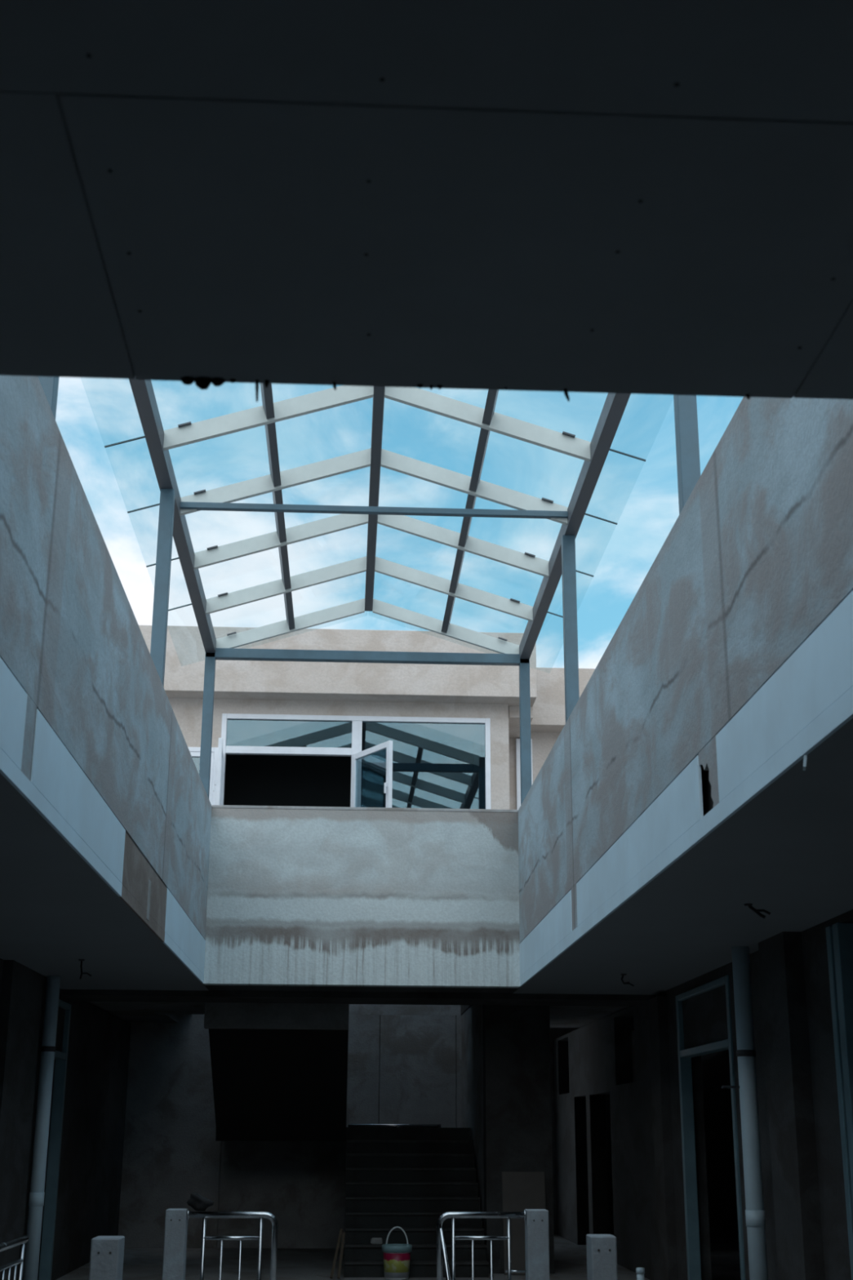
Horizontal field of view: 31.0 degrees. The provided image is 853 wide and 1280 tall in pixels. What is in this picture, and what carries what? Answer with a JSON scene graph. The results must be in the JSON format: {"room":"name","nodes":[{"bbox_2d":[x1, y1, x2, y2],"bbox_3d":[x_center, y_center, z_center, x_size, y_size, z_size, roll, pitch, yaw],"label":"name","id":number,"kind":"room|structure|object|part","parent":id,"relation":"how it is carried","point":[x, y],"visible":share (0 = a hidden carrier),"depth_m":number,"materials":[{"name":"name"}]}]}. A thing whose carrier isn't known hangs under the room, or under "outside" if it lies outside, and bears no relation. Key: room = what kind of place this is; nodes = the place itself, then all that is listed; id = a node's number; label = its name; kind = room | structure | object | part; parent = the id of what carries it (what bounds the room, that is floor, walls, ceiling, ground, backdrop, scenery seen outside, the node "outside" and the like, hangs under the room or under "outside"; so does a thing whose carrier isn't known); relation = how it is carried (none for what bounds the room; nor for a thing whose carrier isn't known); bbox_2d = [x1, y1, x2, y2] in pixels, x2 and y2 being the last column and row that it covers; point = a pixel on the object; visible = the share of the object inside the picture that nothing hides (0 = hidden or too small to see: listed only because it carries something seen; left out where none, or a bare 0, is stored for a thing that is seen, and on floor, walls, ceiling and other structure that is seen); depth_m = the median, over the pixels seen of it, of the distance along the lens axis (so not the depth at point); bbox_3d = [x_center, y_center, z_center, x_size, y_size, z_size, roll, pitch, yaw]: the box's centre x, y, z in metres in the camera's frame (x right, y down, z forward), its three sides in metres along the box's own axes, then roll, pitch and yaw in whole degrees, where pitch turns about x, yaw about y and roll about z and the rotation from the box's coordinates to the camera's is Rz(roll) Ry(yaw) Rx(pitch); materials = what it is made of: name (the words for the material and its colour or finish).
{"room":"building atrium","nodes":[
{"label":"building atrium","id":0,"kind":"room"},
{"bbox_2d":[0,958,131,1279],"bbox_3d":[-3.707,3.330,10.299,0.310,3.000,30.000,1,-18,-3],"label":"wall","id":1,"kind":"structure","parent":0,"point":[89,1194],"depth_m":17.28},
{"bbox_2d":[23,975,60,1279],"bbox_3d":[-3.704,4.765,14.781,0.144,3.000,0.144,1,-18,-3],"label":"drain pipe","id":2,"kind":"object","parent":1,"relation":"attached to","point":[37,1194],"visible":1,"depth_m":14.74,"materials":[{"name":"plastic"}]},
{"bbox_2d":[38,999,71,1279],"bbox_3d":[-3.989,5.198,15.941,0.120,2.880,1.600,1,-18,-3],"label":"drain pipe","id":3,"kind":"structure","parent":1,"relation":"in","point":[64,1008],"depth_m":16.59,"materials":[{"name":"metal"}]},
{"bbox_3d":[-3.983,4.107,16.290,0.020,0.470,1.420,1,-18,-3],"label":"transom panel","id":4,"kind":"part","parent":3,"relation":"part of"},
{"bbox_2d":[0,375,211,983],"bbox_3d":[-2.068,0.676,9.958,0.208,1.866,13.903,1,-18,-3],"label":"wall","id":5,"kind":"structure","parent":0,"point":[91,737],"depth_m":8.45,"materials":[{"name":"paint"}]},
{"bbox_3d":[-1.766,0.049,5.795,0.018,0.353,2.425,1,-18,-3],"label":"fascia panel","id":6,"kind":"part","parent":5,"relation":"part of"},
{"bbox_3d":[-1.920,0.959,8.641,0.018,0.353,3.060,1,-18,-3],"label":"fascia panel","id":7,"kind":"part","parent":5,"relation":"part of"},
{"bbox_3d":[-2.033,1.624,10.706,0.018,0.345,1.275,1,-18,-3],"label":"fascia panel","id":8,"kind":"part","parent":5,"relation":"part of","materials":[{"name":"grey concrete"}]},
{"bbox_3d":[-2.099,2.009,11.912,0.018,0.345,1.250,1,-18,-3],"label":"fascia panel","id":9,"kind":"part","parent":5,"relation":"part of","materials":[{"name":"grey concrete"}]},
{"bbox_3d":[-2.223,2.753,14.249,0.018,0.353,3.652,1,-18,-3],"label":"fascia panel","id":10,"kind":"part","parent":5,"relation":"part of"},
{"bbox_2d":[37,376,700,804],"bbox_3d":[-0.329,-1.315,10.850,4.293,2.489,14.465,1,-18,-3],"label":"roof frame","id":11,"kind":"structure","parent":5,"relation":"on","point":[173,508],"depth_m":13.57,"materials":[{"name":"grey metal"}]},
{"bbox_3d":[-1.909,-1.887,7.896,0.110,1.762,0.110,1,-18,-3],"label":"post","id":12,"kind":"part","parent":11,"relation":"part of","materials":[{"name":"grey metal"}]},
{"bbox_3d":[-2.160,-0.402,12.538,0.110,1.762,0.110,1,-18,-3],"label":"post","id":13,"kind":"part","parent":11,"relation":"part of","materials":[{"name":"grey metal"}]},
{"bbox_3d":[-2.417,0.994,16.903,0.110,1.762,0.110,1,-18,-3],"label":"post","id":14,"kind":"part","parent":11,"relation":"part of","materials":[{"name":"grey metal"}]},
{"bbox_3d":[1.099,1.065,17.070,0.110,1.762,0.110,1,-18,-3],"label":"post","id":15,"kind":"part","parent":11,"relation":"part of","materials":[{"name":"grey metal"}]},
{"bbox_3d":[1.263,-0.082,13.483,0.110,1.762,0.110,1,-18,-3],"label":"post","id":16,"kind":"part","parent":11,"relation":"part of","materials":[{"name":"grey metal"}]},
{"bbox_3d":[1.506,-1.521,8.984,0.110,1.762,0.110,1,-18,-3],"label":"post","id":17,"kind":"part","parent":11,"relation":"part of","materials":[{"name":"grey metal"}]},
{"bbox_2d":[87,1001,204,1022],"bbox_3d":[-4.362,1.070,9.514,4.399,0.780,27.200,1,-18,-3],"label":"ceiling","id":18,"kind":"structure","parent":0,"point":[112,1007],"depth_m":19.76,"materials":[{"name":"grey concrete"}]},
{"bbox_2d":[118,1004,461,1248],"bbox_3d":[-2.874,5.121,22.439,8.000,7.000,0.300,1,-18,-3],"label":"wall","id":19,"kind":"structure","parent":0,"point":[402,1069],"depth_m":21.70,"materials":[{"name":"grey concrete"}]},
{"bbox_3d":[-4.888,6.893,21.711,3.980,3.160,0.200,1,-18,-3],"label":"wall panel","id":20,"kind":"part","parent":19,"relation":"part of","materials":[{"name":"grey concrete"}]},
{"bbox_3d":[-1.791,6.956,21.858,2.207,3.160,0.200,1,-18,-3],"label":"wall panel","id":21,"kind":"part","parent":19,"relation":"part of","materials":[{"name":"grey concrete"}]},
{"bbox_3d":[-0.133,6.990,21.937,1.097,3.160,0.200,1,-18,-3],"label":"wall panel","id":22,"kind":"part","parent":19,"relation":"part of","materials":[{"name":"grey concrete"}]},
{"bbox_3d":[0.768,7.008,21.980,0.692,3.160,0.200,1,-18,-3],"label":"wall panel","id":23,"kind":"part","parent":19,"relation":"part of","materials":[{"name":"grey concrete"}]},
{"bbox_2d":[192,720,484,808],"bbox_3d":[-1.758,2.504,20.314,5.120,3.100,1.530,1,-18,-3],"label":"window glass","id":24,"kind":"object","parent":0,"point":[435,766],"depth_m":21.22,"materials":[{"name":"clear glass"}]},
{"bbox_2d":[168,697,509,809],"bbox_3d":[-2.707,2.241,19.427,7.530,3.050,0.200,1,-18,-3],"label":"wall","id":25,"kind":"structure","parent":0,"point":[188,712],"depth_m":19.81,"materials":[{"name":"beige paint"}]},
{"bbox_2d":[187,746,217,805],"bbox_3d":[-3.184,1.971,19.419,1.065,1.255,0.090,1,-18,-3],"label":"window","id":26,"kind":"structure","parent":25,"relation":"in","point":[194,751],"depth_m":19.52,"materials":[{"name":"white plastic"}]},
{"bbox_3d":[-3.184,1.969,19.414,0.945,1.135,0.060,1,-18,-3],"label":"sash frame","id":27,"kind":"part","parent":26,"relation":"part of","materials":[{"name":"white plastic"}]},
{"bbox_2d":[138,625,537,706],"bbox_3d":[-2.552,0.494,20.388,7.860,0.865,1.650,1,-18,-3],"label":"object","id":28,"kind":"structure","parent":25,"relation":"attached to","point":[185,653],"depth_m":19.66,"materials":[{"name":"beige concrete"}]},
{"bbox_2d":[213,713,490,808],"bbox_3d":[-0.892,1.676,19.200,3.470,1.705,0.922,1,-18,-3],"label":"window","id":29,"kind":"structure","parent":25,"relation":"in","point":[356,752],"depth_m":19.65,"materials":[{"name":"white plastic"}]},
{"bbox_3d":[-2.573,1.770,18.660,0.041,0.140,0.026,1,-18,-3],"label":"handle","id":30,"kind":"part","parent":29,"relation":"part of","materials":[{"name":"white plastic"}]},
{"bbox_3d":[-2.571,1.842,19.014,0.050,1.100,0.800,2,-18,-7],"label":"open sash","id":31,"kind":"part","parent":29,"relation":"part of","materials":[{"name":"white plastic"}]},
{"bbox_3d":[-0.685,1.877,19.093,0.050,1.100,0.920,11,-21,-31],"label":"open sash","id":32,"kind":"part","parent":29,"relation":"part of","materials":[{"name":"white plastic"}]},
{"bbox_3d":[-0.497,1.801,18.723,0.040,0.140,0.025,11,-21,-31],"label":"handle","id":33,"kind":"part","parent":29,"relation":"part of","materials":[{"name":"white plastic"}]},
{"bbox_2d":[204,804,519,988],"bbox_3d":[-0.666,2.729,16.372,3.300,1.877,0.216,1,-18,-3],"label":"wall","id":34,"kind":"structure","parent":0,"point":[297,895],"depth_m":16.27,"materials":[{"name":"paint"}]},
{"bbox_2d":[56,1234,741,1279],"bbox_3d":[-0.101,5.080,10.460,15.000,0.200,31.000,1,-18,-3],"label":"floor","id":35,"kind":"structure","parent":0,"point":[570,1258],"depth_m":18.73,"materials":[{"name":"grey concrete"}]},
{"bbox_2d":[0,1235,28,1279],"bbox_3d":[-2.027,3.110,6.334,0.038,1.018,3.350,1,-18,-3],"label":"guard rail","id":36,"kind":"object","parent":35,"relation":"on","point":[21,1241],"visible":1,"depth_m":7.83,"materials":[{"name":"metal"}]},
{"bbox_3d":[-2.025,2.738,6.453,0.022,0.022,3.230,1,-18,-3],"label":"sub rail","id":37,"kind":"part","parent":36,"relation":"part of","materials":[{"name":"metal"}]},
{"bbox_3d":[-2.025,2.642,6.483,0.038,0.036,3.350,1,-18,-3],"label":"rail","id":38,"kind":"part","parent":36,"relation":"part of","materials":[{"name":"metal"}]},
{"bbox_2d":[88,1235,124,1279],"bbox_3d":[-1.559,3.423,7.356,0.135,1.050,0.203,1,-18,-3],"label":"concrete post","id":39,"kind":"object","parent":35,"relation":"on","point":[107,1252],"visible":1,"depth_m":7.40,"materials":[{"name":"grey concrete"}]},
{"bbox_2d":[162,1208,187,1279],"bbox_3d":[-1.663,4.291,10.069,0.136,1.050,0.163,1,-18,-3],"label":"concrete post","id":40,"kind":"object","parent":35,"relation":"on","point":[175,1250],"visible":1,"depth_m":10.09,"materials":[{"name":"grey concrete"}]},
{"bbox_2d":[186,1208,278,1279],"bbox_3d":[-1.292,4.297,10.080,0.605,1.050,0.070,1,-18,-1],"label":"handrail","id":41,"kind":"object","parent":35,"relation":"on","point":[204,1215],"visible":1,"depth_m":10.19,"materials":[{"name":"metal"}]},
{"bbox_2d":[186,1192,213,1211],"bbox_3d":[-1.511,3.756,10.263,0.180,0.114,0.092,1,-18,-3],"label":"cloth","id":42,"kind":"object","parent":41,"relation":"on","point":[198,1202],"visible":1,"depth_m":10.23,"materials":[{"name":"black fabric"}]},
{"bbox_3d":[-1.290,3.970,10.193,0.375,0.025,0.025,1,-18,-3],"label":"sub rail","id":43,"kind":"part","parent":41,"relation":"part of","materials":[{"name":"metal"}]},
{"bbox_2d":[329,1228,342,1278],"bbox_3d":[-0.999,6.803,17.035,0.035,0.498,0.387,-4,-18,12],"label":"wooden lath","id":44,"kind":"object","parent":35,"relation":"on","point":[340,1229],"visible":1,"depth_m":17.02,"materials":[{"name":"brown wood"}]},
{"bbox_2d":[337,1231,345,1278],"bbox_3d":[-0.942,6.801,16.981,0.033,0.464,0.325,-2,-18,6],"label":"wooden lath","id":45,"kind":"object","parent":35,"relation":"on","point":[344,1233],"visible":1,"depth_m":16.96,"materials":[{"name":"brown wood"}]},
{"bbox_2d":[204,1002,488,1277],"bbox_3d":[-1.050,6.233,19.553,3.295,3.140,4.699,1,-18,-3],"label":"staircase","id":46,"kind":"structure","parent":35,"relation":"on","point":[279,1070],"depth_m":18.66,"materials":[{"name":"grey concrete"}]},
{"bbox_2d":[370,1237,382,1244],"bbox_3d":[-0.573,6.881,17.585,0.136,0.065,0.109,1,-18,-3],"label":"block","id":47,"kind":"object","parent":46,"relation":"on","point":[374,1240],"visible":1,"depth_m":17.54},
{"bbox_2d":[347,1124,440,1127],"bbox_3d":[-0.428,6.520,20.620,1.250,0.046,0.048,1,-18,-3],"label":"tube","id":48,"kind":"object","parent":46,"relation":"on","point":[348,1125],"visible":0.89,"depth_m":20.60,"materials":[{"name":"metal"}]},
{"bbox_2d":[382,1226,412,1279],"bbox_3d":[-0.328,6.791,17.028,0.336,0.544,0.336,1,-18,-3],"label":"paint bucket","id":49,"kind":"object","parent":35,"relation":"on","point":[397,1256],"visible":1,"depth_m":16.89,"materials":[{"name":"multicoloured plastic"}]},
{"bbox_3d":[-0.326,6.626,17.060,0.253,0.209,0.017,1,-18,-3],"label":"wire handle","id":50,"kind":"part","parent":49,"relation":"part of","materials":[{"name":"grey metal"}]},
{"bbox_2d":[436,1209,526,1279],"bbox_3d":[0.369,4.337,10.175,0.605,1.052,0.169,1,-18,-3],"label":"handrail","id":51,"kind":"object","parent":35,"relation":"on","point":[442,1253],"visible":1,"depth_m":10.31,"materials":[{"name":"metal"}]},
{"bbox_3d":[0.368,4.022,10.329,0.375,0.025,0.025,1,-18,-3],"label":"sub rail","id":52,"kind":"part","parent":51,"relation":"part of","materials":[{"name":"metal"}]},
{"bbox_2d":[502,1171,546,1275],"bbox_3d":[1.133,6.724,17.721,0.500,1.106,0.208,1,-18,-3],"label":"leaning board","id":53,"kind":"object","parent":35,"relation":"on","point":[521,1190],"visible":0.7,"depth_m":17.82,"materials":[{"name":"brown wood"}]},
{"bbox_2d":[524,1208,550,1279],"bbox_3d":[0.743,4.358,10.241,0.145,1.050,0.163,1,-18,-3],"label":"concrete post","id":54,"kind":"object","parent":35,"relation":"on","point":[536,1222],"visible":1,"depth_m":10.27,"materials":[{"name":"grey concrete"}]},
{"bbox_2d":[586,1234,617,1279],"bbox_3d":[0.889,3.540,7.682,0.128,1.050,0.183,1,-18,-3],"label":"concrete post","id":55,"kind":"object","parent":35,"relation":"on","point":[602,1252],"visible":1,"depth_m":7.73,"materials":[{"name":"grey concrete"}]},
{"bbox_2d":[635,1267,644,1279],"bbox_3d":[1.992,6.020,14.267,0.082,0.352,0.080,1,-18,-3],"label":"pipe stub","id":56,"kind":"object","parent":35,"relation":"on","point":[640,1272],"visible":1,"depth_m":14.28,"materials":[{"name":"plastic"}]},
{"bbox_2d":[721,946,768,1279],"bbox_3d":[2.495,3.945,12.120,0.288,3.000,0.154,1,-18,-3],"label":"drain pipe","id":57,"kind":"object","parent":35,"relation":"on","point":[755,1218],"visible":1,"depth_m":12.13,"materials":[{"name":"plastic"}]},
{"bbox_2d":[0,0,852,402],"bbox_3d":[0.334,-1.520,-0.056,9.797,0.060,6.732,1,-18,-3],"label":"ceiling","id":58,"kind":"structure","parent":0,"point":[638,197],"depth_m":2.49,"materials":[{"name":"grey concrete"}]},
{"bbox_2d":[0,718,852,995],"bbox_3d":[-0.159,1.664,9.989,12.500,0.019,14.367,1,-18,-3],"label":"ceiling","id":59,"kind":"structure","parent":0,"point":[787,853],"depth_m":10.37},
{"bbox_2d":[78,959,91,978],"bbox_3d":[-3.050,2.937,13.702,0.136,0.174,0.058,-7,-19,22],"label":"wire","id":60,"kind":"object","parent":59,"relation":"hanging from","point":[81,960],"visible":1,"depth_m":13.71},
{"bbox_2d":[620,973,634,986],"bbox_3d":[1.925,3.261,14.723,0.126,0.126,0.059,0,-18,2],"label":"wire","id":61,"kind":"object","parent":59,"relation":"hanging from","point":[622,975],"visible":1,"depth_m":14.71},
{"bbox_2d":[743,903,770,918],"bbox_3d":[2.189,1.792,10.169,0.173,0.107,0.058,-7,-19,22],"label":"wire","id":62,"kind":"object","parent":59,"relation":"hanging from","point":[757,911],"visible":1,"depth_m":10.16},
{"bbox_2d":[461,1004,554,1273],"bbox_3d":[0.991,6.380,20.012,0.780,3.160,3.950,1,-18,-3],"label":"wall","id":63,"kind":"structure","parent":0,"point":[506,1106],"depth_m":18.31,"materials":[{"name":"grey concrete"}]},
{"bbox_2d":[387,1004,634,1031],"bbox_3d":[-0.801,5.255,21.956,12.500,0.130,8.950,1,-18,-3],"label":"ceiling","id":64,"kind":"structure","parent":0,"point":[464,1008],"depth_m":22.19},
{"bbox_2d":[508,732,560,809],"bbox_3d":[2.973,2.752,20.832,3.970,2.990,0.200,1,-18,-3],"label":"wall","id":65,"kind":"structure","parent":0,"point":[543,743],"depth_m":21.02,"materials":[{"name":"beige paint"}]},
{"bbox_2d":[508,706,533,737],"bbox_3d":[1.207,1.108,20.579,0.311,0.150,1.100,1,-18,-3],"label":"trim","id":66,"kind":"structure","parent":65,"relation":"attached to","point":[513,711],"depth_m":20.21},
{"bbox_2d":[515,738,533,809],"bbox_3d":[1.330,2.183,20.788,0.220,1.730,0.060,1,-18,-3],"label":"window","id":67,"kind":"structure","parent":65,"relation":"in","point":[517,740],"depth_m":20.88,"materials":[{"name":"white plastic"}]},
{"bbox_2d":[530,667,595,732],"bbox_3d":[3.398,0.951,21.431,4.139,0.810,1.000,1,-18,-3],"label":"trim","id":68,"kind":"structure","parent":65,"relation":"attached to","point":[548,706],"depth_m":20.89,"materials":[{"name":"white paint"}]},
{"bbox_2d":[549,1005,634,1028],"bbox_3d":[3.828,1.237,9.904,4.599,0.780,27.200,1,-18,-3],"label":"ceiling","id":69,"kind":"structure","parent":0,"point":[560,1016],"depth_m":20.20,"materials":[{"name":"grey concrete"}]},
{"bbox_2d":[550,1030,738,1235],"bbox_3d":[3.001,8.000,25.042,4.100,3.160,0.200,1,-18,-3],"label":"wall","id":70,"kind":"structure","parent":0,"point":[717,1111],"depth_m":24.95,"materials":[{"name":"black"}]},
{"bbox_2d":[518,395,852,986],"bbox_3d":[1.421,0.747,10.124,0.206,1.866,13.903,1,-18,-3],"label":"wall","id":71,"kind":"structure","parent":0,"point":[730,663],"depth_m":7.85,"materials":[{"name":"paint"}]},
{"bbox_3d":[1.087,2.786,14.323,0.018,0.338,3.832,1,-18,-3],"label":"fascia panel","id":72,"kind":"part","parent":71,"relation":"part of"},
{"bbox_3d":[1.261,1.759,11.114,0.018,0.338,2.276,1,-18,-3],"label":"fascia panel","id":73,"kind":"part","parent":71,"relation":"part of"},
{"bbox_3d":[1.374,1.089,9.019,0.018,0.338,2.120,1,-18,-3],"label":"fascia panel","id":74,"kind":"part","parent":71,"relation":"part of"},
{"bbox_3d":[1.510,0.284,6.501,0.018,0.338,2.335,1,-18,-3],"label":"fascia panel","id":75,"kind":"part","parent":71,"relation":"part of","materials":[{"name":"grey concrete"}]},
{"bbox_2d":[803,755,807,770],"bbox_3d":[1.511,0.491,6.143,0.018,0.057,0.033,1,-18,-3],"label":"tape","id":76,"kind":"object","parent":71,"relation":"hanging from","point":[805,756],"visible":1,"depth_m":6.13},
{"bbox_2d":[552,909,852,1279],"bbox_3d":[2.889,3.465,10.612,0.360,3.000,30.000,1,-18,-3],"label":"wall","id":77,"kind":"structure","parent":0,"point":[806,1233],"depth_m":15.40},
{"bbox_2d":[61,989,656,1006],"bbox_3d":[-0.550,4.007,17.218,12.500,0.080,0.850,1,-18,-3],"label":"ceiling beam","id":78,"kind":"structure","parent":77,"relation":"attached to","point":[76,995],"depth_m":16.91,"materials":[{"name":"grey concrete"}]},
{"bbox_2d":[675,974,745,1279],"bbox_3d":[2.684,4.722,14.378,0.120,2.900,2.250,1,-18,-3],"label":"door","id":79,"kind":"structure","parent":77,"relation":"in","point":[703,1012],"depth_m":15.06,"materials":[{"name":"metal"}]},
{"bbox_3d":[2.690,3.631,14.727,0.020,0.490,2.070,1,-18,-3],"label":"transom panel","id":80,"kind":"part","parent":79,"relation":"part of","materials":[{"name":"grey glass"}]},
{"bbox_2d":[825,922,852,1279],"bbox_3d":[2.901,3.414,10.372,0.120,2.950,0.270,1,-18,-3],"label":"door","id":81,"kind":"structure","parent":77,"relation":"in","point":[839,935],"depth_m":10.54,"materials":[{"name":"metal"}]}
]}

